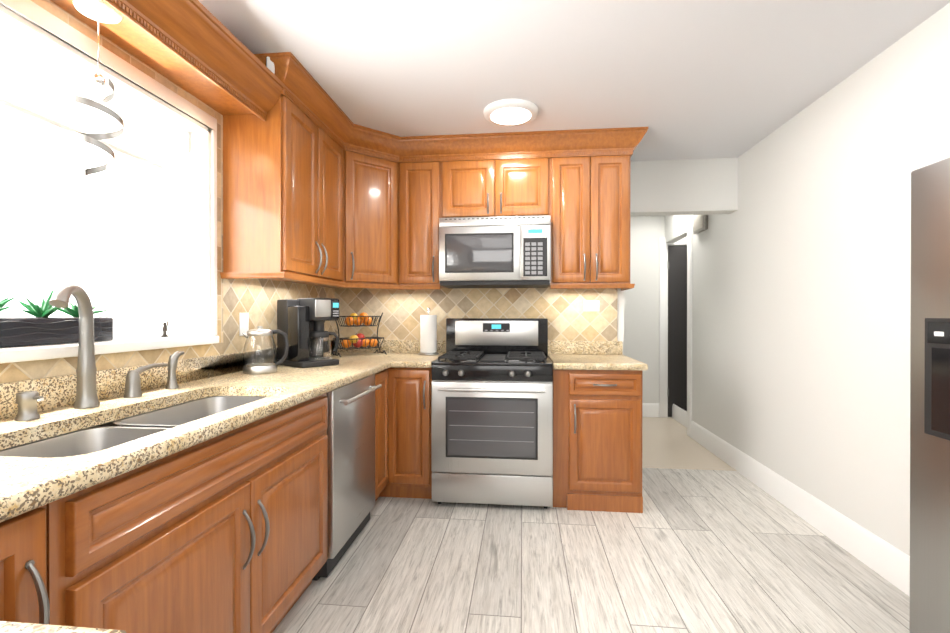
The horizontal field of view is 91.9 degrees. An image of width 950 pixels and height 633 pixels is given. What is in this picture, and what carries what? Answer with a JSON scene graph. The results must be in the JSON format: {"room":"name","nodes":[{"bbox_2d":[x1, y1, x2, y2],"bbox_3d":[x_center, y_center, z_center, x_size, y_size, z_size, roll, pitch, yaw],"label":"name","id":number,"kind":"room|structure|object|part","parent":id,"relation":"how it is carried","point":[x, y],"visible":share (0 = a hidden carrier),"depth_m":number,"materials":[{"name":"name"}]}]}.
{"room":"kitchen","nodes":[
{"label":"kitchen","id":0,"kind":"room"},
{"bbox_2d":[0,4,214,429],"bbox_3d":[-1.490,-0.013,1.275,0.250,2.440,5.640,0,0,6],"label":"wall","id":1,"kind":"structure","parent":0,"point":[110,424],"depth_m":1.65,"materials":[{"name":"white paint"}]},
{"bbox_2d":[0,0,218,363],"bbox_3d":[-1.447,-0.411,1.404,0.280,1.085,1.688,0,0,6],"label":"window","id":2,"kind":"structure","parent":1,"relation":"in","point":[186,254],"depth_m":1.85,"materials":[{"name":"white"}]},
{"bbox_2d":[0,288,112,347],"bbox_3d":[-1.474,-0.003,1.420,0.189,0.191,0.672,0,0,6],"label":"pot","id":3,"kind":"object","parent":2,"relation":"on","point":[41,327],"visible":0.79,"depth_m":1.52,"materials":[{"name":"grey wood"}]},
{"bbox_3d":[-1.582,-0.394,1.424,0.001,1.000,1.620,0,0,6],"label":"glowing window glass","id":4,"kind":"part","parent":2,"relation":"part of","materials":[{"name":"white glass"}]},
{"bbox_2d":[0,39,189,176],"bbox_3d":[-1.481,-0.766,1.412,0.080,0.215,1.580,0,0,6],"label":"window blind","id":5,"kind":"object","parent":2,"relation":"attached to","point":[35,88],"visible":0.98,"depth_m":1.66,"materials":[{"name":"white"}]},
{"bbox_2d":[161,321,168,336],"bbox_3d":[-1.371,0.054,2.034,0.028,0.072,0.032,0,0,6],"label":"figurine","id":6,"kind":"object","parent":2,"relation":"on","point":[164,328],"visible":0.98,"depth_m":2.03,"materials":[{"name":"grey metal"}]},
{"bbox_2d":[50,0,284,120],"bbox_3d":[-1.219,-1.040,1.045,0.333,0.175,2.445,0,0,6],"label":"window valance","id":7,"kind":"object","parent":1,"relation":"attached to","point":[197,49],"visible":1,"depth_m":1.77,"materials":[{"name":"brown wood"}]},
{"bbox_2d":[73,0,123,175],"bbox_3d":[-1.216,-0.721,1.486,0.126,0.546,0.126,0,0,6],"label":"pendant lamp","id":8,"kind":"object","parent":7,"relation":"hanging from","point":[100,11],"visible":0.96,"depth_m":1.48,"materials":[{"name":"white plastic"}]},
{"bbox_2d":[265,56,274,73],"bbox_3d":[-0.976,-1.181,2.188,0.054,0.098,0.056,0,0,6],"label":"security camera","id":9,"kind":"object","parent":7,"relation":"on","point":[269,64],"visible":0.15,"depth_m":2.17,"materials":[{"name":"white plastic"}]},
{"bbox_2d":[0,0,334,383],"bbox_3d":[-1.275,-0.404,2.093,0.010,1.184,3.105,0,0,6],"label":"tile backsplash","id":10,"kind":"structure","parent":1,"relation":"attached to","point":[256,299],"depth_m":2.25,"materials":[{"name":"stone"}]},
{"bbox_2d":[239,313,248,335],"bbox_3d":[-1.230,0.042,2.448,0.007,0.122,0.077,0,0,6],"label":"outlet","id":11,"kind":"object","parent":10,"relation":"attached to","point":[243,322],"visible":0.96,"depth_m":2.44,"materials":[{"name":"white plastic"}]},
{"bbox_2d":[223,94,342,282],"bbox_3d":[-1.037,-0.658,2.641,0.366,0.880,0.762,0,0,6],"label":"upper cabinet","id":12,"kind":"object","parent":1,"relation":"attached to","point":[283,187],"visible":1,"depth_m":2.28,"materials":[{"name":"brown wood"}]},
{"bbox_2d":[198,0,949,160],"bbox_3d":[0.916,-1.286,1.931,5.000,0.100,7.450,0,0,6],"label":"ceiling","id":13,"kind":"structure","parent":0,"point":[693,79],"depth_m":2.19,"materials":[{"name":"white paint"}]},
{"bbox_2d":[483,99,537,125],"bbox_3d":[0.216,-1.217,2.777,0.330,0.043,0.330,0,0,6],"label":"ceiling light fixture","id":14,"kind":"object","parent":13,"relation":"attached to","point":[510,112],"visible":1,"depth_m":2.71,"materials":[{"name":"white glass"}]},
{"bbox_2d":[272,417,909,632],"bbox_3d":[0.916,1.232,1.940,5.000,0.064,7.450,0,0,6],"label":"floor","id":15,"kind":"structure","parent":0,"point":[702,551],"depth_m":2.18,"materials":[{"name":"grey wood"}]},
{"bbox_2d":[0,505,49,624],"bbox_3d":[-1.087,0.771,0.703,0.666,0.875,0.360,0,0,6],"label":"base cabinet","id":16,"kind":"object","parent":15,"relation":"on","point":[24,598],"visible":0.94,"depth_m":0.80,"materials":[{"name":"brown wood"}]},
{"bbox_2d":[0,621,125,632],"bbox_3d":[-0.591,0.316,0.110,0.453,0.040,0.707,0,0,6],"label":"countertop","id":17,"kind":"structure","parent":16,"relation":"on","point":[5,626],"depth_m":0.43,"materials":[{"name":"stone"}]},
{"bbox_2d":[46,393,327,632],"bbox_3d":[-1.006,0.768,1.494,0.666,0.875,1.220,0,0,6],"label":"base cabinet","id":18,"kind":"object","parent":15,"relation":"on","point":[227,532],"visible":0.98,"depth_m":1.25,"materials":[{"name":"brown wood"}]},
{"bbox_2d":[312,374,381,580],"bbox_3d":[-0.891,0.769,2.405,0.670,0.868,0.599,0,0,6],"label":"dishwasher","id":19,"kind":"object","parent":15,"relation":"on","point":[351,454],"visible":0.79,"depth_m":2.27,"materials":[{"name":"silver metal"}]},
{"bbox_2d":[375,367,431,501],"bbox_3d":[-0.711,0.762,3.151,0.911,0.875,0.908,0,0,6],"label":"base cabinet","id":20,"kind":"object","parent":15,"relation":"on","point":[402,432],"visible":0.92,"depth_m":2.95,"materials":[{"name":"brown wood"}]},
{"bbox_2d":[0,340,419,522],"bbox_3d":[-0.985,0.260,1.715,0.660,0.140,3.818,0,0,6],"label":"countertop","id":21,"kind":"structure","parent":20,"relation":"on","point":[27,484],"depth_m":1.44,"materials":[{"name":"stone"}]},
{"bbox_2d":[14,391,43,420],"bbox_3d":[-1.260,0.252,1.302,0.073,0.078,0.053,0,0,6],"label":"soap dispenser","id":22,"kind":"object","parent":21,"relation":"on","point":[26,401],"visible":1,"depth_m":1.29,"materials":[{"name":"silver metal"}]},
{"bbox_2d":[49,284,99,408],"bbox_3d":[-1.221,0.095,1.406,0.065,0.389,0.217,0,0,-21],"label":"faucet spout","id":23,"kind":"object","parent":21,"relation":"on","point":[86,387],"visible":1,"depth_m":1.46,"materials":[{"name":"silver metal"}]},
{"bbox_2d":[0,396,268,457],"bbox_3d":[-0.959,0.435,1.433,0.395,0.205,0.960,0,0,6],"label":"sink basin","id":24,"kind":"object","parent":21,"relation":"in","point":[92,440],"visible":0.15,"depth_m":1.37,"materials":[{"name":"silver metal"}]},
{"bbox_2d":[124,363,167,397],"bbox_3d":[-1.227,0.234,1.716,0.054,0.111,0.172,0,0,6],"label":"handle","id":25,"kind":"object","parent":21,"relation":"on","point":[132,385],"visible":1,"depth_m":1.65,"materials":[{"name":"silver metal"}]},
{"bbox_2d":[165,351,183,388],"bbox_3d":[-1.216,0.214,1.860,0.046,0.149,0.074,0,0,6],"label":"sprayer","id":26,"kind":"object","parent":21,"relation":"on","point":[172,368],"visible":1,"depth_m":1.84,"materials":[{"name":"silver metal"}]},
{"bbox_2d":[242,326,288,373],"bbox_3d":[-1.081,0.168,2.354,0.203,0.238,0.160,0,0,6],"label":"kettle","id":27,"kind":"object","parent":21,"relation":"on","point":[259,353],"visible":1,"depth_m":2.30,"materials":[{"name":"clear glass"}]},
{"bbox_2d":[277,298,338,367],"bbox_3d":[-0.976,0.089,2.725,0.286,0.392,0.266,0,0,39],"label":"coffee maker","id":28,"kind":"object","parent":21,"relation":"on","point":[300,322],"visible":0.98,"depth_m":2.64,"materials":[{"name":"black plastic"}]},
{"bbox_2d":[331,312,386,356],"bbox_3d":[-0.848,0.125,3.350,0.399,0.311,0.192,0,0,-39],"label":"fruit basket","id":29,"kind":"object","parent":21,"relation":"on","point":[358,340],"visible":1,"depth_m":3.32,"materials":[{"name":"grey metal"}]},
{"bbox_2d":[418,308,438,354],"bbox_3d":[-0.347,0.108,3.434,0.156,0.349,0.156,0,0,6],"label":"paper towel holder","id":30,"kind":"object","parent":21,"relation":"on","point":[428,334],"visible":1,"depth_m":3.38,"materials":[{"name":"white paper"}]},
{"bbox_2d":[431,318,552,508],"bbox_3d":[0.131,0.608,3.137,0.754,1.185,0.706,0,0,6],"label":"range","id":31,"kind":"object","parent":15,"relation":"on","point":[492,412],"visible":1,"depth_m":2.86,"materials":[{"name":"silver metal"}]},
{"bbox_2d":[552,369,642,512],"bbox_3d":[0.786,0.763,3.118,0.541,0.875,0.666,0,0,6],"label":"base cabinet","id":32,"kind":"object","parent":15,"relation":"on","point":[597,440],"visible":1,"depth_m":2.83,"materials":[{"name":"brown wood"}]},
{"bbox_2d":[548,341,647,369],"bbox_3d":[0.794,0.255,3.103,0.561,0.140,0.615,0,0,6],"label":"countertop","id":33,"kind":"structure","parent":32,"relation":"on","point":[565,355],"depth_m":3.27,"materials":[{"name":"stone"}]},
{"bbox_2d":[909,157,949,632],"bbox_3d":[1.902,0.336,1.177,0.881,1.718,0.900,0,0,6],"label":"fridge","id":34,"kind":"object","parent":15,"relation":"on","point":[930,426],"visible":1,"depth_m":1.57,"materials":[{"name":"silver metal"}]},
{"bbox_2d":[617,288,623,354],"bbox_3d":[-0.108,-0.022,3.756,2.490,2.440,0.420,0,0,6],"label":"wall","id":35,"kind":"structure","parent":0,"point":[620,315],"depth_m":3.42,"materials":[{"name":"white paint"}]},
{"bbox_2d":[299,150,398,287],"bbox_3d":[-0.846,-0.661,3.311,0.608,0.880,0.608,0,0,6],"label":"upper cabinet","id":36,"kind":"object","parent":35,"relation":"attached to","point":[370,219],"visible":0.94,"depth_m":3.12,"materials":[{"name":"brown wood"}]},
{"bbox_2d":[220,272,634,290],"bbox_3d":[-0.077,-0.204,2.838,2.236,0.030,1.394,0,0,6],"label":"molding","id":37,"kind":"structure","parent":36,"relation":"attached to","point":[261,275],"depth_m":3.03,"materials":[{"name":"brown wood"}]},
{"bbox_2d":[254,52,647,162],"bbox_3d":[-0.046,-1.164,2.797,2.304,0.150,1.462,0,0,6],"label":"crown molding","id":38,"kind":"structure","parent":36,"relation":"attached to","point":[305,93],"depth_m":3.09,"materials":[{"name":"brown wood"}]},
{"bbox_2d":[399,162,445,287],"bbox_3d":[-0.380,-0.661,3.385,0.303,0.880,0.366,0,0,6],"label":"upper cabinet","id":39,"kind":"object","parent":35,"relation":"attached to","point":[419,199],"visible":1,"depth_m":3.24,"materials":[{"name":"brown wood"}]},
{"bbox_2d":[335,287,616,340],"bbox_3d":[-0.025,-0.019,3.531,2.180,0.404,0.010,0,0,6],"label":"tile backsplash","id":40,"kind":"structure","parent":35,"relation":"attached to","point":[565,314],"depth_m":3.52,"materials":[{"name":"tile"}]},
{"bbox_2d":[584,301,598,310],"bbox_3d":[0.871,-0.079,3.430,0.112,0.080,0.007,0,0,6],"label":"outlet","id":41,"kind":"object","parent":40,"relation":"attached to","point":[591,305],"visible":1,"depth_m":3.43,"materials":[{"name":"white plastic"}]},
{"bbox_2d":[441,158,549,217],"bbox_3d":[0.151,-0.893,3.332,0.762,0.415,0.360,0,0,6],"label":"upper cabinet","id":42,"kind":"object","parent":35,"relation":"attached to","point":[495,188],"visible":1,"depth_m":3.19,"materials":[{"name":"brown wood"}]},
{"bbox_2d":[439,215,550,287],"bbox_3d":[0.148,-0.447,3.306,0.758,0.463,0.396,0,0,6],"label":"microwave","id":43,"kind":"object","parent":42,"relation":"attached to","point":[498,252],"visible":1,"depth_m":3.11,"materials":[{"name":"silver metal"}]},
{"bbox_2d":[548,155,630,286],"bbox_3d":[0.798,-0.660,3.263,0.537,0.880,0.366,0,0,6],"label":"upper cabinet","id":44,"kind":"object","parent":35,"relation":"attached to","point":[590,215],"visible":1,"depth_m":3.12,"materials":[{"name":"brown wood"}]},
{"bbox_2d":[624,216,676,402],"bbox_3d":[2.506,-0.028,5.456,2.560,2.440,0.100,0,0,6],"label":"wall","id":45,"kind":"structure","parent":0,"point":[641,316],"depth_m":5.44,"materials":[{"name":"white paint"}]},
{"bbox_2d":[642,403,659,416],"bbox_3d":[1.754,1.109,5.480,0.860,0.164,0.017,0,0,6],"label":"baseboard","id":46,"kind":"structure","parent":45,"relation":"attached to","point":[648,409],"depth_m":5.44,"materials":[{"name":"white"}]},
{"bbox_2d":[659,237,686,417],"bbox_3d":[2.679,0.132,5.376,1.000,2.120,0.025,0,0,6],"label":"door frame","id":47,"kind":"structure","parent":45,"relation":"attached to","point":[663,351],"depth_m":5.41,"materials":[{"name":"white wood"}]},
{"bbox_2d":[667,245,686,416],"bbox_3d":[2.674,0.175,5.375,0.823,2.019,0.027,0,0,6],"label":"hall door","id":48,"kind":"structure","parent":45,"relation":"in","point":[677,325],"depth_m":5.41,"materials":[{"name":"grey wood"}]},
{"bbox_2d":[630,158,737,215],"bbox_3d":[1.652,-1.037,3.706,1.020,0.410,0.150,0,0,6],"label":"wall","id":49,"kind":"structure","parent":0,"point":[708,186],"depth_m":3.63,"materials":[{"name":"white paint"}]},
{"bbox_2d":[665,3,949,555],"bbox_3d":[2.193,-0.015,1.749,0.660,2.440,7.340,0,0,6],"label":"wall","id":50,"kind":"structure","parent":0,"point":[801,288],"depth_m":2.51,"materials":[{"name":"white paint"}]},
{"bbox_2d":[672,404,685,426],"bbox_3d":[2.281,0.156,4.982,0.030,2.075,0.890,0,0,6],"label":"baseboard","id":51,"kind":"structure","parent":50,"relation":"attached to","point":[678,413],"depth_m":5.17,"materials":[{"name":"white"}]},
{"bbox_2d":[693,215,707,233],"bbox_3d":[2.102,-0.884,4.288,0.042,0.190,0.260,0,0,6],"label":"door chime","id":52,"kind":"object","parent":50,"relation":"attached to","point":[700,223],"visible":0.69,"depth_m":4.25,"materials":[{"name":"grey plastic"}]},
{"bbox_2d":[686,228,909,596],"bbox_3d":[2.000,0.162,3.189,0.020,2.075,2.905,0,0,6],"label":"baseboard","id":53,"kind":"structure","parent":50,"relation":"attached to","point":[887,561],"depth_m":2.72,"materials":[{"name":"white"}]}
]}

